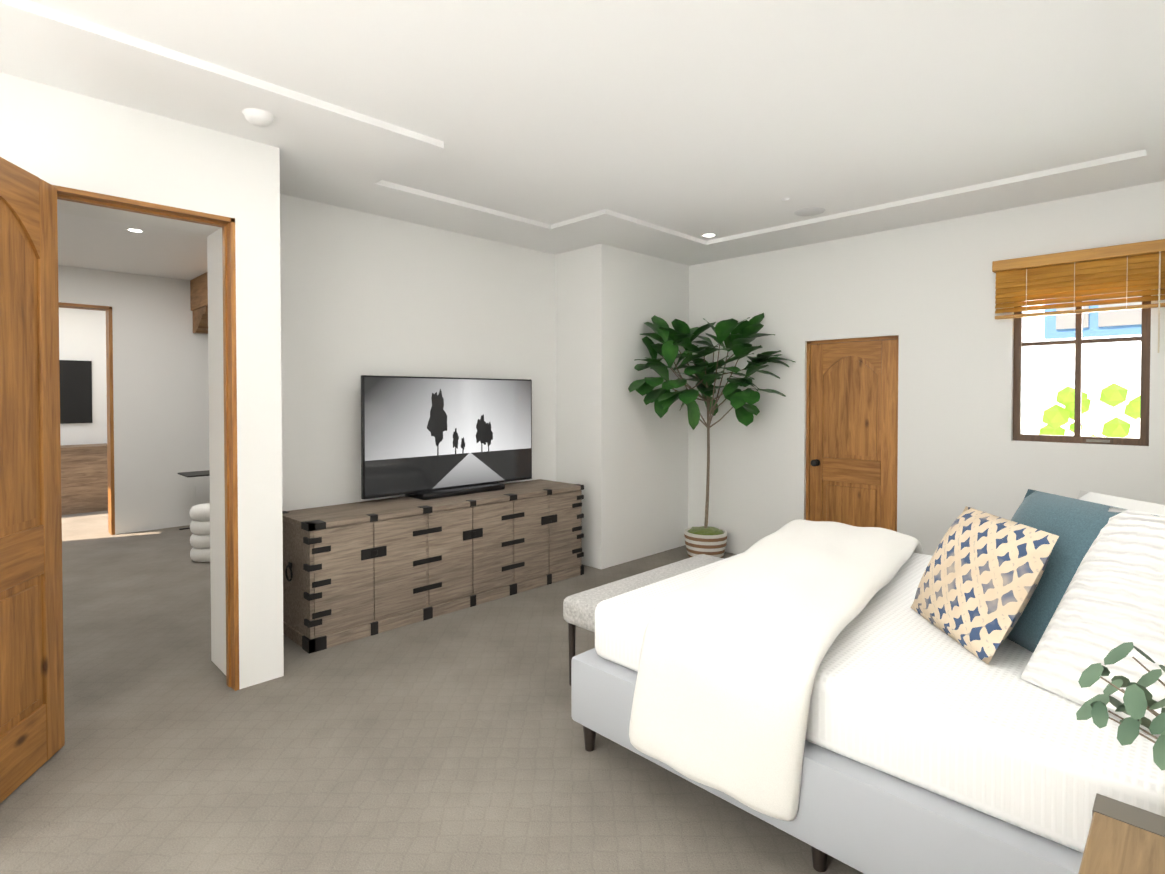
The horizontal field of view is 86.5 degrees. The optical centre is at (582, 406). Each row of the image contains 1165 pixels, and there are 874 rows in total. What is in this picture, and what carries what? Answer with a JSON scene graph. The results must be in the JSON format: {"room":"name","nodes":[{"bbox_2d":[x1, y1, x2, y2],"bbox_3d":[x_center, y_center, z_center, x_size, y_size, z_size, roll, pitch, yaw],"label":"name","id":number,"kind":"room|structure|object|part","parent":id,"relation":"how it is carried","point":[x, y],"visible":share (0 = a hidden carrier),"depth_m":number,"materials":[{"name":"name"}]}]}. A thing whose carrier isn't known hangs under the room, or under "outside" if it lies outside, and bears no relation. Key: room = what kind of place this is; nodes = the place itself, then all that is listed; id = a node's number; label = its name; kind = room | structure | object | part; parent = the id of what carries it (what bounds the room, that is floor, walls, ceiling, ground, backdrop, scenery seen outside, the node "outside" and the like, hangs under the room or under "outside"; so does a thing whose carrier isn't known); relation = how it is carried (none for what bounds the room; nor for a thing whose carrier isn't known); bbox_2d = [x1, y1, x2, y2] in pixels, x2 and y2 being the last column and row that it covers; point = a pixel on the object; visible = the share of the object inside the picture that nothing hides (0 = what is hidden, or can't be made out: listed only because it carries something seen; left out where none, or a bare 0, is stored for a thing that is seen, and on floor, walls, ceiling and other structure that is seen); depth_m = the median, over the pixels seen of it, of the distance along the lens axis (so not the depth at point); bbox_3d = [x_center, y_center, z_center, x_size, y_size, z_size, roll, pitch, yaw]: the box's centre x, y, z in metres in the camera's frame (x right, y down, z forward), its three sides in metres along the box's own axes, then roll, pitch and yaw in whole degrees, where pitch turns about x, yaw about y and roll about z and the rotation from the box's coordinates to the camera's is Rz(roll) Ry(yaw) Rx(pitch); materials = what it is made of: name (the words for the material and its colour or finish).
{"room":"bedroom","nodes":[
{"label":"bedroom","id":0,"kind":"room"},
{"bbox_2d":[0,73,42,179],"bbox_3d":[-2.959,-0.125,2.333,0.500,3.200,1.380,1,1,45],"label":"wall","id":1,"kind":"structure","parent":0,"point":[20,122],"depth_m":2.58,"materials":[{"name":"white paint"}]},
{"bbox_2d":[0,157,64,802],"bbox_3d":[-2.176,0.271,2.277,0.145,2.395,0.760,0,1,-12],"label":"entry door","id":2,"kind":"structure","parent":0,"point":[21,674],"depth_m":2.46,"materials":[{"name":"brown wood"}]},
{"bbox_3d":[-2.176,0.271,2.277,0.045,2.395,0.518,0,1,-12],"label":"entry door rails","id":3,"kind":"part","parent":2,"relation":"part of","materials":[{"name":"brown wood"}]},
{"bbox_3d":[-2.176,0.271,2.277,0.045,2.395,0.760,0,1,-12],"label":"entry door stiles","id":4,"kind":"part","parent":2,"relation":"part of","materials":[{"name":"brown wood"}]},
{"bbox_2d":[58,265,209,534],"bbox_3d":[-5.122,-0.200,6.894,0.200,3.200,3.600,1,1,45],"label":"wall","id":5,"kind":"structure","parent":0,"point":[161,393],"depth_m":7.01,"materials":[{"name":"white paint"}]},
{"bbox_2d":[59,302,114,534],"bbox_3d":[-5.525,0.161,6.491,0.204,2.491,0.951,1,1,45],"label":"door frame","id":6,"kind":"structure","parent":5,"relation":"attached to","point":[110,428],"depth_m":6.75,"materials":[{"name":"brown wood"}]},
{"bbox_2d":[193,306,207,333],"bbox_3d":[-4.315,-0.994,7.150,0.560,0.260,0.200,1,1,45],"label":"corbel","id":7,"kind":"object","parent":5,"relation":"attached to","point":[200,320],"visible":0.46,"depth_m":7.12,"materials":[{"name":"brown wood"}]},
{"bbox_2d":[41,84,234,444],"bbox_3d":[-1.985,-0.175,5.368,11.600,3.200,7.460,1,1,45],"label":"wall","id":8,"kind":"structure","parent":0,"point":[95,149],"depth_m":2.94,"materials":[{"name":"white paint"}]},
{"bbox_2d":[59,360,91,423],"bbox_3d":[-6.987,-0.198,8.255,0.025,0.850,0.700,1,1,45],"label":"tv","id":9,"kind":"object","parent":8,"relation":"attached to","point":[75,391],"visible":0.36,"depth_m":8.37,"materials":[{"name":"black glass"}]},
{"bbox_2d":[207,136,283,688],"bbox_3d":[-1.873,-0.143,3.424,0.500,3.200,0.220,1,1,45],"label":"wall","id":10,"kind":"structure","parent":0,"point":[258,360],"depth_m":3.27,"materials":[{"name":"white paint"}]},
{"bbox_2d":[222,226,230,686],"bbox_3d":[-1.851,0.261,3.219,0.040,2.400,0.010,1,1,45],"label":"door frame","id":11,"kind":"object","parent":10,"relation":"attached to","point":[226,457],"visible":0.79,"depth_m":3.21,"materials":[{"name":"brown wood"}]},
{"bbox_2d":[227,218,238,690],"bbox_3d":[-1.822,0.251,3.211,0.122,2.420,0.021,1,1,45],"label":"door frame","id":12,"kind":"structure","parent":10,"relation":"attached to","point":[232,426],"depth_m":3.17,"materials":[{"name":"brown wood"}]},
{"bbox_2d":[280,194,554,510],"bbox_3d":[-1.284,-0.167,4.911,0.200,3.200,2.720,1,1,45],"label":"wall","id":13,"kind":"structure","parent":0,"point":[363,293],"depth_m":4.55,"materials":[{"name":"white paint"}]},
{"bbox_2d":[0,511,863,873],"bbox_3d":[-2.182,1.480,5.056,11.600,0.100,7.100,1,1,45],"label":"floor","id":14,"kind":"structure","parent":0,"point":[450,743],"depth_m":2.57,"materials":[{"name":"carpet"}]},
{"bbox_2d":[61,443,107,514],"bbox_3d":[-6.762,0.950,8.121,0.530,0.860,1.400,1,1,45],"label":"vanity cabinet","id":15,"kind":"object","parent":14,"relation":"on","point":[84,478],"visible":0.44,"depth_m":8.04,"materials":[{"name":"brown wood"}]},
{"bbox_2d":[178,470,209,529],"bbox_3d":[-4.252,1.073,7.051,0.440,0.650,0.520,1,1,45],"label":"desk","id":16,"kind":"object","parent":14,"relation":"on","point":[196,473],"visible":0.19,"depth_m":6.94,"materials":[{"name":"black metal"}]},
{"bbox_2d":[190,503,209,561],"bbox_3d":[-3.464,1.167,5.775,0.340,0.500,0.340,1,1,45],"label":"stool","id":17,"kind":"object","parent":14,"relation":"on","point":[200,531],"visible":0.48,"depth_m":5.62,"materials":[{"name":"fabric"}]},
{"bbox_2d":[282,479,583,653],"bbox_3d":[-0.997,1.056,4.636,0.562,0.763,2.312,1,1,45],"label":"dresser","id":18,"kind":"object","parent":14,"relation":"on","point":[355,571],"visible":0.98,"depth_m":4.17,"materials":[{"name":"brown wood"}]},
{"bbox_2d":[361,375,531,499],"bbox_3d":[-0.990,0.223,4.830,0.280,0.898,1.530,1,1,45],"label":"tv","id":19,"kind":"object","parent":18,"relation":"on","point":[425,438],"visible":1,"depth_m":4.71,"materials":[{"name":"black plastic"}]},
{"bbox_2d":[563,554,723,685],"bbox_3d":[0.492,1.220,3.549,0.430,0.470,1.300,1,1,45],"label":"bench","id":20,"kind":"object","parent":14,"relation":"on","point":[579,609],"visible":0.29,"depth_m":3.29,"materials":[{"name":"fabric"}]},
{"bbox_3d":[0.492,1.055,3.546,0.430,0.140,1.300,1,1,45],"label":"seat","id":21,"kind":"part","parent":20,"relation":"part of","materials":[{"name":"fabric"}]},
{"bbox_2d":[628,313,795,557],"bbox_3d":[1.119,0.284,5.499,1.159,2.277,1.058,1,1,45],"label":"fiddle leaf fig","id":22,"kind":"object","parent":14,"relation":"on","point":[705,539],"visible":0.98,"depth_m":5.57,"materials":[{"name":"green plant"}]},
{"bbox_2d":[571,489,1164,873],"bbox_3d":[1.564,0.827,2.517,2.477,1.290,2.240,1,1,45],"label":"bed","id":23,"kind":"object","parent":14,"relation":"on","point":[871,700],"visible":1,"depth_m":1.95,"materials":[{"name":"fabric"}]},
{"bbox_2d":[629,519,922,820],"bbox_3d":[1.101,0.989,2.991,1.010,0.601,2.261,1,1,45],"label":"duvet","id":24,"kind":"object","parent":23,"relation":"on","point":[734,661],"depth_m":2.17,"materials":[{"name":"fabric"}]},
{"bbox_3d":[1.431,1.209,2.586,2.200,0.275,2.000,1,1,45],"label":"frame","id":25,"kind":"part","parent":23,"relation":"part of","materials":[{"name":"fabric"}]},
{"bbox_2d":[1077,490,1164,514],"bbox_3d":[1.790,0.575,2.059,0.160,0.550,0.550,22,0,-3],"label":"pillow","id":26,"kind":"object","parent":23,"relation":"on","point":[1130,504],"depth_m":2.13,"materials":[{"name":"white fabric"}]},
{"bbox_2d":[1078,793,1164,873],"bbox_3d":[1.071,1.172,0.934,0.522,0.652,0.654,1,1,45],"label":"nightstand","id":27,"kind":"object","parent":14,"relation":"on","point":[1123,838],"visible":1,"depth_m":1.20,"materials":[{"name":"brown wood"}]},
{"bbox_2d":[1076,642,1164,769],"bbox_3d":[1.026,0.636,0.937,0.446,0.420,0.418,1,1,45],"label":"plant","id":28,"kind":"object","parent":27,"relation":"on","point":[1138,700],"visible":1,"depth_m":1.06,"materials":[{"name":"plant"}]},
{"bbox_2d":[0,0,1164,279],"bbox_3d":[-2.232,-1.541,5.098,11.600,0.260,6.760,1,1,45],"label":"ceiling","id":29,"kind":"structure","parent":0,"point":[700,118],"depth_m":2.87,"materials":[{"name":"white paint"}]},
{"bbox_2d":[125,228,144,232],"bbox_3d":[-3.667,-1.442,5.074,0.132,0.006,0.132,1,1,45],"label":"recessed light","id":30,"kind":"object","parent":29,"relation":"in","point":[135,230],"visible":0.96,"depth_m":5.07,"materials":[{"name":"white plastic"}]},
{"bbox_2d":[190,272,207,310],"bbox_3d":[-3.273,-1.284,6.109,3.498,0.353,0.240,1,1,45],"label":"beam","id":31,"kind":"structure","parent":29,"relation":"attached to","point":[198,292],"depth_m":6.99,"materials":[{"name":"brown wood"}]},
{"bbox_2d":[242,108,274,126],"bbox_3d":[-1.525,-1.355,2.917,0.140,0.040,0.140,1,1,45],"label":"smoke detector","id":32,"kind":"object","parent":29,"relation":"attached to","point":[258,117],"visible":1,"depth_m":2.88,"materials":[{"name":"white plastic"}]},
{"bbox_2d":[701,233,716,237],"bbox_3d":[1.070,-1.445,5.229,0.132,0.006,0.132,1,1,45],"label":"recessed light","id":33,"kind":"object","parent":29,"relation":"in","point":[709,235],"visible":0.94,"depth_m":5.23,"materials":[{"name":"white plastic"}]},
{"bbox_2d":[794,207,824,215],"bbox_3d":[1.673,-1.434,4.559,0.216,0.006,0.216,1,1,45],"label":"ceiling speaker","id":34,"kind":"object","parent":29,"relation":"attached to","point":[811,211],"visible":1,"depth_m":4.54,"materials":[{"name":"white plastic"}]},
{"bbox_2d":[555,244,688,568],"bbox_3d":[0.343,-0.188,6.128,0.790,3.200,1.300,1,1,45],"label":"wall","id":35,"kind":"structure","parent":0,"point":[621,453],"depth_m":5.65,"materials":[{"name":"white paint"}]},
{"bbox_2d":[684,527,726,557],"bbox_3d":[1.161,1.295,5.833,0.400,0.244,0.400,1,1,45],"label":"pot","id":36,"kind":"object","parent":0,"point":[712,542],"depth_m":5.69,"materials":[{"name":"white ceramic"}]},
{"bbox_2d":[688,181,1164,555],"bbox_3d":[2.322,-0.172,5.218,4.880,3.200,0.200,1,1,45],"label":"wall","id":37,"kind":"structure","parent":0,"point":[955,386],"depth_m":4.76,"materials":[{"name":"white paint"}]},
{"bbox_2d":[806,335,898,531],"bbox_3d":[2.272,0.427,5.228,0.770,2.000,0.192,1,1,45],"label":"door","id":38,"kind":"structure","parent":37,"relation":"attached to","point":[852,428],"depth_m":5.20,"materials":[{"name":"brown wood"}]},
{"bbox_3d":[2.067,0.489,5.433,0.060,0.060,0.192,1,1,45],"label":"handle","id":39,"kind":"part","parent":38,"relation":"part of","materials":[{"name":"black metal"}]},
{"bbox_2d":[1013,290,1150,445],"bbox_3d":[3.347,-0.305,4.176,0.720,1.100,0.070,1,1,45],"label":"window","id":40,"kind":"structure","parent":37,"relation":"in","point":[1078,342],"depth_m":4.16,"materials":[{"name":"brown wood"}]},
{"bbox_2d":[992,239,1164,352],"bbox_3d":[3.255,-0.304,4.092,0.928,1.440,0.073,1,1,45],"label":"window blind","id":41,"kind":"object","parent":40,"relation":"attached to","point":[1137,268],"visible":0.98,"depth_m":4.05,"materials":[{"name":"brown wood"}]},
{"bbox_2d":[1086,439,1109,442],"bbox_3d":[3.395,0.225,4.077,0.120,0.018,0.011,1,1,45],"label":"handle","id":42,"kind":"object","parent":40,"relation":"attached to","point":[1097,440],"depth_m":4.08,"materials":[{"name":"silver metal"}]},
{"label":"outside","id":43,"kind":"structure","parent":0,"visible":0},
{"bbox_2d":[1022,299,1140,437],"bbox_3d":[4.824,-0.831,5.752,4.500,5.500,0.100,1,1,45],"label":"wall","id":44,"kind":"structure","parent":43,"point":[1048,372],"depth_m":5.81,"materials":[{"name":"white paint"}]},
{"bbox_2d":[1044,294,1141,338],"bbox_3d":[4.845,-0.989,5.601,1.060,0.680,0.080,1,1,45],"label":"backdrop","id":45,"kind":"object","parent":44,"relation":"attached to","point":[1092,330],"visible":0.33,"depth_m":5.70,"materials":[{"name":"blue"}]},
{"bbox_2d":[1056,291,1141,329],"bbox_3d":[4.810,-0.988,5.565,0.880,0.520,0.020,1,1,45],"label":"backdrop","id":46,"kind":"object","parent":45,"relation":"attached to","point":[1115,318],"visible":0.3,"depth_m":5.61,"materials":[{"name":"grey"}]},
{"bbox_3d":[-2.330,0.259,2.700,0.122,2.420,0.021,1,1,45],"label":"door frame","id":47,"kind":"structure","parent":0,"visible":0},
{"bbox_2d":[57,194,226,227],"bbox_3d":[-2.091,-0.929,2.951,0.040,0.012,0.700,1,1,45],"label":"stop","id":48,"kind":"object","parent":47,"relation":"attached to","point":[124,208],"visible":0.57,"depth_m":2.93,"materials":[{"name":"brown wood"}]},
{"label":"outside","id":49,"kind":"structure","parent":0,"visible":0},
{"bbox_2d":[1039,383,1139,437],"bbox_3d":[4.020,0.545,4.822,1.780,1.457,0.734,1,1,45],"label":"tree","id":50,"kind":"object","parent":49,"point":[1055,417],"depth_m":4.71,"materials":[{"name":"green plant"}]}
]}

